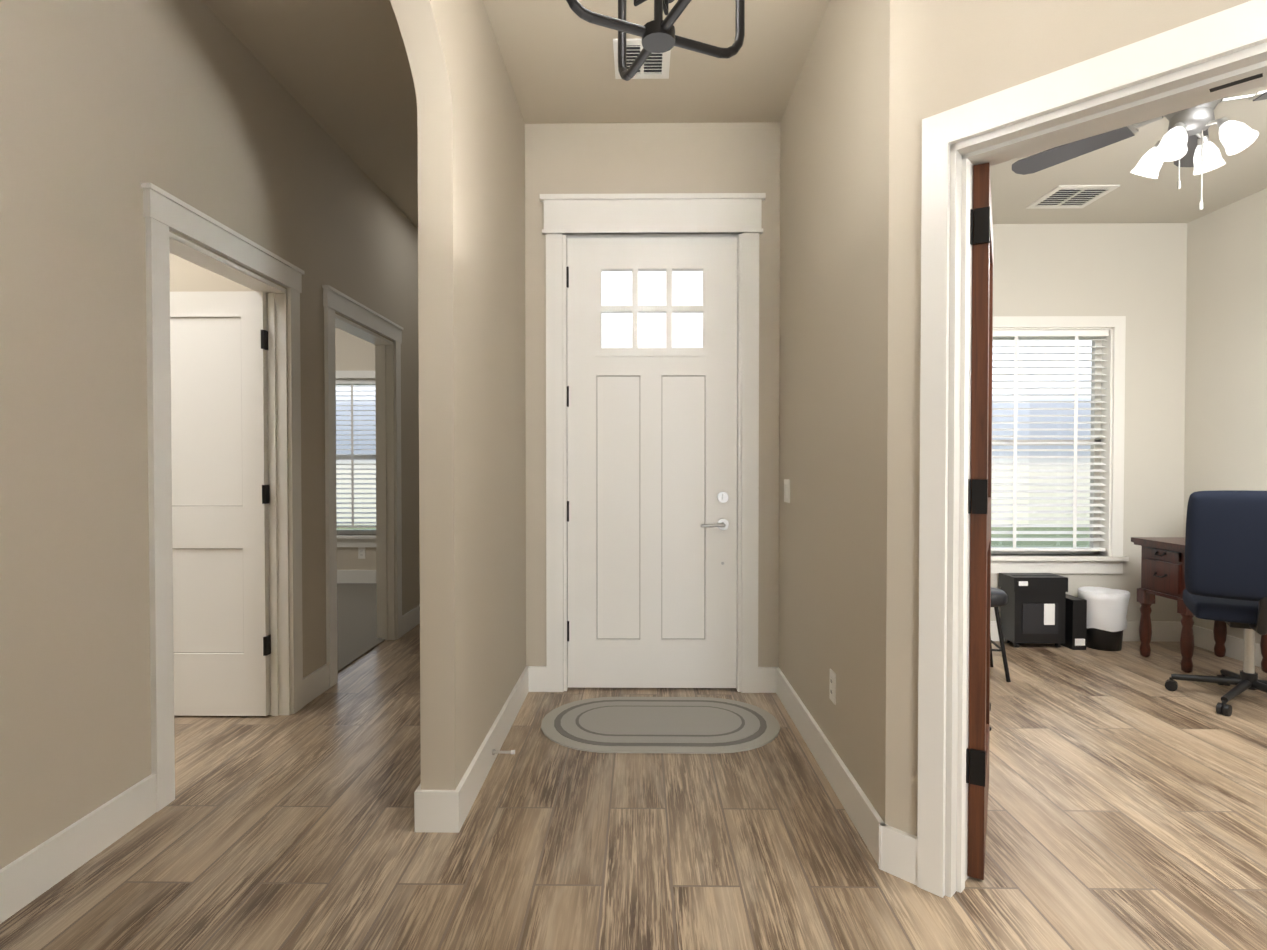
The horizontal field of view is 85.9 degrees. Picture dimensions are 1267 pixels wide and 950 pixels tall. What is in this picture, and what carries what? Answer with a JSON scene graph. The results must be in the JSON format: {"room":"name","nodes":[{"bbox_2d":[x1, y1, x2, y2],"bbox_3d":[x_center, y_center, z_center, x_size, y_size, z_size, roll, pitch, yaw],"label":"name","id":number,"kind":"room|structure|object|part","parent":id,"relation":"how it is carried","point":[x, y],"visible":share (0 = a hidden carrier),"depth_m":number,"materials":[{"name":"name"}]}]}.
{"room":"entrance hallway","nodes":[
{"label":"entrance hallway","id":0,"kind":"room"},
{"bbox_2d":[0,0,419,868],"bbox_3d":[-1.764,-0.318,1.317,0.116,3.040,9.000,0,1,1],"label":"wall","id":1,"kind":"structure","parent":0,"point":[108,108],"depth_m":2.20,"materials":[{"name":"beige paint"}]},
{"bbox_2d":[0,774,155,923],"bbox_3d":[-1.717,1.160,-0.284,0.016,0.135,5.355,0,1,1],"label":"baseboard","id":2,"kind":"structure","parent":1,"relation":"attached to","point":[40,868],"depth_m":2.04,"materials":[{"name":"white wood"}]},
{"bbox_2d":[170,291,270,715],"bbox_3d":[-2.166,0.143,3.259,0.812,2.040,0.104,0,1,1],"label":"bedroom door","id":3,"kind":"structure","parent":1,"relation":"in","point":[220,485],"depth_m":3.27,"materials":[{"name":"white wood"}]},
{"bbox_2d":[141,183,304,811],"bbox_3d":[-1.732,0.082,2.893,0.154,2.192,1.070,0,1,1],"label":"door frame","id":4,"kind":"structure","parent":1,"relation":"attached to","point":[164,212],"depth_m":2.78,"materials":[{"name":"white wood"}]},
{"bbox_2d":[303,664,328,706],"bbox_3d":[-1.673,1.100,3.571,0.016,0.135,0.295,0,1,1],"label":"baseboard","id":5,"kind":"structure","parent":1,"relation":"attached to","point":[315,683],"depth_m":3.56,"materials":[{"name":"white wood"}]},
{"bbox_2d":[322,285,403,687],"bbox_3d":[-1.716,0.061,4.268,0.154,2.192,1.160,0,1,1],"label":"door frame","id":6,"kind":"structure","parent":1,"relation":"attached to","point":[340,303],"depth_m":4.71,"materials":[{"name":"white wood"}]},
{"bbox_2d":[402,605,419,635],"bbox_3d":[-1.654,1.074,5.268,0.016,0.135,0.840,0,1,1],"label":"baseboard","id":7,"kind":"structure","parent":1,"relation":"attached to","point":[410,619],"depth_m":5.03,"materials":[{"name":"white wood"}]},
{"bbox_2d":[169,253,253,291],"bbox_3d":[-3.444,-0.352,3.556,3.294,3.040,0.120,0,1,1],"label":"wall","id":8,"kind":"structure","parent":0,"point":[185,276],"depth_m":3.47,"materials":[{"name":"beige paint"}]},
{"bbox_2d":[335,327,375,569],"bbox_3d":[-3.254,-0.405,7.009,3.594,3.040,0.150,0,1,1],"label":"wall","id":9,"kind":"structure","parent":0,"point":[353,353],"depth_m":6.92,"materials":[{"name":"beige paint"}]},
{"bbox_2d":[336,371,375,546],"bbox_3d":[-2.872,-0.162,6.986,1.110,1.795,0.195,0,1,1],"label":"window","id":10,"kind":"structure","parent":9,"relation":"in","point":[353,531],"depth_m":7.02,"materials":[{"name":"white"}]},
{"bbox_2d":[336,380,375,527],"bbox_3d":[-2.872,-0.216,6.977,0.888,1.509,0.060,0,1,1],"label":"window blinds","id":11,"kind":"object","parent":10,"relation":"attached to","point":[352,383],"depth_m":6.97,"materials":[{"name":"white plastic"}]},
{"bbox_2d":[337,570,376,582],"bbox_3d":[-3.420,1.036,6.950,3.324,0.135,0.016,0,1,1],"label":"baseboard","id":12,"kind":"structure","parent":9,"relation":"attached to","point":[343,576],"depth_m":6.94,"materials":[{"name":"white wood"}]},
{"bbox_2d":[358,547,364,558],"bbox_3d":[-2.772,0.796,6.942,0.072,0.116,0.008,0,1,1],"label":"outlet","id":13,"kind":"object","parent":9,"relation":"attached to","point":[361,552],"depth_m":6.94,"materials":[{"name":"white plastic"}]},
{"bbox_2d":[337,583,384,672],"bbox_3d":[-3.484,1.163,5.410,3.532,0.072,3.700,0,1,1],"label":"floor","id":14,"kind":"structure","parent":0,"point":[357,638],"depth_m":5.25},
{"bbox_2d":[390,0,525,789],"bbox_3d":[-0.665,-0.317,1.304,0.116,3.040,9.000,0,1,1],"label":"wall","id":15,"kind":"structure","parent":0,"point":[471,319],"depth_m":2.43,"materials":[{"name":"beige paint"}]},
{"bbox_2d":[414,783,447,831],"bbox_3d":[-0.692,1.094,3.969,0.032,0.135,3.416,0,1,1],"label":"baseboard","id":16,"kind":"structure","parent":15,"relation":"attached to","point":[429,805],"depth_m":2.26,"materials":[{"name":"white wood"}]},
{"bbox_2d":[448,666,531,832],"bbox_3d":[-0.580,1.110,2.968,0.016,0.135,1.416,0,1,1],"label":"baseboard","id":17,"kind":"structure","parent":15,"relation":"attached to","point":[460,800],"depth_m":2.63,"materials":[{"name":"white wood"}]},
{"bbox_2d":[492,749,514,754],"bbox_3d":[-0.529,1.130,2.776,0.090,0.024,0.023,0,1,1],"label":"doorstop","id":18,"kind":"object","parent":17,"relation":"attached to","point":[494,752],"depth_m":2.77,"materials":[{"name":"grey metal"}]},
{"bbox_2d":[202,0,829,227],"bbox_3d":[-1.339,-1.888,1.988,7.900,0.080,10.400,0,1,1],"label":"ceiling","id":19,"kind":"structure","parent":0,"point":[340,71],"depth_m":3.11,"materials":[{"name":"beige paint"}]},
{"bbox_2d":[613,38,670,78],"bbox_3d":[0.039,-1.859,3.048,0.250,0.011,0.290,0,1,1],"label":"ceiling vent","id":20,"kind":"object","parent":19,"relation":"in","point":[655,66],"depth_m":3.07,"materials":[{"name":"white metal"}]},
{"bbox_2d":[566,0,744,80],"bbox_3d":[0.056,-1.408,1.529,0.325,0.866,0.325,0,1,22],"label":"chandelier","id":21,"kind":"object","parent":19,"relation":"hanging from","point":[657,34],"depth_m":1.55,"materials":[{"name":"black metal"}]},
{"bbox_2d":[0,624,1266,949],"bbox_3d":[-0.497,1.232,1.326,9.600,0.060,9.000,0,1,1],"label":"floor","id":22,"kind":"structure","parent":0,"point":[1126,800],"depth_m":2.21,"materials":[{"name":"brown wood"}]},
{"bbox_2d":[541,697,779,753],"bbox_3d":[0.125,1.165,3.219,1.120,0.016,0.680,0,1,1],"label":"rug","id":23,"kind":"object","parent":22,"relation":"on","point":[688,725],"depth_m":3.15,"materials":[{"name":"beige fabric"}]},
{"bbox_2d":[990,587,1010,681],"bbox_3d":[1.994,0.915,3.994,0.356,0.497,0.356,0,1,1],"label":"stool","id":24,"kind":"object","parent":22,"relation":"on","point":[999,597],"visible":0.21,"depth_m":3.85,"materials":[{"name":"black plastic"}]},
{"bbox_2d":[999,573,1067,647],"bbox_3d":[2.699,0.913,4.603,0.355,0.478,0.196,0,1,1],"label":"paper shredder","id":25,"kind":"object","parent":22,"relation":"on","point":[1032,609],"visible":1,"depth_m":4.51,"materials":[{"name":"black plastic"}]},
{"bbox_2d":[1060,594,1086,649],"bbox_3d":[2.941,0.987,4.590,0.090,0.330,0.218,0,1,1],"label":"box","id":26,"kind":"object","parent":22,"relation":"on","point":[1075,622],"visible":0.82,"depth_m":4.49,"materials":[{"name":"black plastic"}]},
{"bbox_2d":[1078,586,1130,650],"bbox_3d":[3.138,0.959,4.557,0.289,0.388,0.292,0,1,1],"label":"wastebasket","id":27,"kind":"object","parent":22,"relation":"on","point":[1107,608],"visible":0.92,"depth_m":4.46,"materials":[{"name":"white plastic"}]},
{"bbox_2d":[1131,537,1266,672],"bbox_3d":[3.486,0.781,4.157,0.580,0.755,0.445,0,1,1],"label":"table","id":28,"kind":"object","parent":22,"relation":"on","point":[1162,566],"visible":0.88,"depth_m":4.16,"materials":[{"name":"brown wood"}]},
{"bbox_2d":[1165,490,1266,715],"bbox_3d":[3.094,0.620,3.399,0.785,1.101,0.813,0,1,1],"label":"office chair","id":29,"kind":"object","parent":22,"relation":"on","point":[1226,557],"visible":1,"depth_m":3.26,"materials":[{"name":"blue fabric"}]},
{"bbox_3d":[3.151,0.679,3.481,0.660,0.100,0.656,0,1,1],"label":"seat","id":30,"kind":"part","parent":29,"relation":"part of","materials":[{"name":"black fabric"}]},
{"bbox_2d":[525,122,779,666],"bbox_3d":[0.101,-0.355,3.721,1.592,3.040,0.150,0,1,1],"label":"wall","id":31,"kind":"structure","parent":0,"point":[604,158],"depth_m":3.63,"materials":[{"name":"beige paint"}]},
{"bbox_2d":[566,237,736,687],"bbox_3d":[0.089,-0.060,3.663,0.936,2.428,0.109,0,1,1],"label":"front door","id":32,"kind":"structure","parent":31,"relation":"in","point":[652,512],"depth_m":3.68,"materials":[{"name":"white painted wood"},{"name":"glass"},{"name":"metal"}]},
{"bbox_2d":[540,193,765,692],"bbox_3d":[0.101,-0.159,3.701,1.190,2.650,0.195,0,1,1],"label":"door frame","id":33,"kind":"structure","parent":31,"relation":"attached to","point":[652,213],"depth_m":3.63,"materials":[{"name":"white wood"}]},
{"bbox_2d":[779,0,1250,835],"bbox_3d":[1.604,-0.311,0.878,1.711,3.040,8.200,0,1,1],"label":"wall","id":34,"kind":"structure","parent":0,"point":[877,82],"depth_m":2.21,"materials":[{"name":"beige paint"}]},
{"bbox_2d":[784,479,789,502],"bbox_3d":[0.773,0.080,3.434,0.010,0.116,0.116,0,1,1],"label":"light switch","id":35,"kind":"object","parent":34,"relation":"attached to","point":[787,490],"visible":0.93,"depth_m":3.41,"materials":[{"name":"white plastic"}]},
{"bbox_2d":[829,669,835,704],"bbox_3d":[0.764,0.813,2.616,0.008,0.116,0.072,0,1,1],"label":"outlet","id":36,"kind":"object","parent":34,"relation":"attached to","point":[832,688],"visible":1,"depth_m":2.60,"materials":[{"name":"white plastic"}]},
{"bbox_2d":[772,667,911,882],"bbox_3d":[0.765,1.112,2.810,0.030,0.135,1.700,0,1,1],"label":"baseboard","id":37,"kind":"structure","parent":34,"relation":"attached to","point":[891,849],"depth_m":2.35,"materials":[{"name":"white wood"}]},
{"bbox_2d":[966,162,993,879],"bbox_3d":[1.179,0.137,2.307,0.406,2.080,0.702,0,1,1],"label":"door","id":38,"kind":"structure","parent":34,"relation":"in","point":[979,505],"depth_m":1.98,"materials":[{"name":"brown wood"}]},
{"bbox_2d":[917,0,1266,897],"bbox_3d":[1.489,0.099,1.410,0.193,2.205,1.712,-1,1,-44],"label":"door frame","id":39,"kind":"structure","parent":34,"relation":"attached to","point":[1227,32],"depth_m":1.91,"materials":[{"name":"white wood"}]},
{"bbox_2d":[990,223,1185,621],"bbox_3d":[2.293,-0.371,4.785,3.000,3.040,0.150,0,1,1],"label":"wall","id":40,"kind":"structure","parent":0,"point":[1135,271],"depth_m":4.69,"materials":[{"name":"grey paint"}]},
{"bbox_2d":[991,316,1128,573],"bbox_3d":[2.653,-0.206,4.761,1.490,1.771,0.195,0,1,1],"label":"window","id":41,"kind":"structure","parent":40,"relation":"in","point":[1111,562],"depth_m":4.70,"materials":[{"name":"white"}]},
{"bbox_3d":[2.654,-0.224,4.822,1.276,1.564,0.040,0,1,1],"label":"office window sash","id":42,"kind":"part","parent":41,"relation":"part of","materials":[{"name":"white plastic"}]},
{"bbox_2d":[991,330,1108,550],"bbox_3d":[2.653,-0.236,4.753,1.268,1.532,0.060,0,1,1],"label":"window blinds","id":43,"kind":"object","parent":41,"relation":"attached to","point":[1017,334],"visible":0.67,"depth_m":4.74,"materials":[{"name":"white plastic"}]},
{"bbox_2d":[990,621,1179,641],"bbox_3d":[2.340,1.083,4.724,2.864,0.135,0.016,0,1,1],"label":"baseboard","id":44,"kind":"structure","parent":40,"relation":"attached to","point":[1161,630],"depth_m":4.70,"materials":[{"name":"white wood"}]},
{"bbox_2d":[990,85,1266,223],"bbox_3d":[2.470,-1.730,2.754,3.300,0.060,4.385,0,1,1],"label":"ceiling","id":45,"kind":"structure","parent":0,"point":[1134,198],"depth_m":4.00,"materials":[{"name":"grey paint"}]},
{"bbox_2d":[1026,185,1119,208],"bbox_3d":[2.707,-1.717,4.210,0.360,0.011,0.350,0,1,1],"label":"ceiling vent","id":46,"kind":"object","parent":45,"relation":"in","point":[1070,196],"visible":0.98,"depth_m":4.20,"materials":[{"name":"white metal"}]},
{"bbox_2d":[1012,91,1266,209],"bbox_3d":[2.270,-1.389,2.733,1.380,0.620,1.336,0,1,1],"label":"ceiling fan","id":47,"kind":"object","parent":45,"relation":"hanging from","point":[1184,142],"visible":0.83,"depth_m":2.82,"materials":[{"name":"silver metal"}]},
{"bbox_2d":[1182,188,1266,643],"bbox_3d":[3.854,-0.337,2.598,0.150,3.040,4.490,0,1,1],"label":"wall","id":48,"kind":"structure","parent":0,"point":[1188,300],"depth_m":4.35,"materials":[{"name":"grey paint"}]},
{"bbox_2d":[1180,622,1262,666],"bbox_3d":[3.771,1.115,2.646,0.016,0.135,4.140,0,1,1],"label":"baseboard","id":49,"kind":"structure","parent":48,"relation":"attached to","point":[1203,637],"depth_m":4.33,"materials":[{"name":"white"}]},
{"label":"outside","id":50,"kind":"structure","parent":0,"visible":0},
{"bbox_2d":[337,527,1089,546],"bbox_3d":[1.214,1.279,10.959,30.000,0.050,10.100,0,1,1],"label":"lawn","id":51,"kind":"structure","parent":50,"point":[1030,544],"depth_m":13.45,"materials":[{"name":"green plant"}]},
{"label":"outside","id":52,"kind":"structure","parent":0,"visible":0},
{"bbox_2d":[602,271,702,347],"bbox_3d":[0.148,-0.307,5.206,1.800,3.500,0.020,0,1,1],"label":"window panes","id":53,"kind":"object","parent":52,"point":[692,301],"depth_m":5.18,"materials":[{"name":"glass"}]},
{"bbox_2d":[336,340,1091,524],"bbox_3d":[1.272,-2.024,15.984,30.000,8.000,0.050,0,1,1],"label":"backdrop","id":54,"kind":"structure","parent":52,"point":[1042,391],"depth_m":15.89,"materials":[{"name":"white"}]}
]}

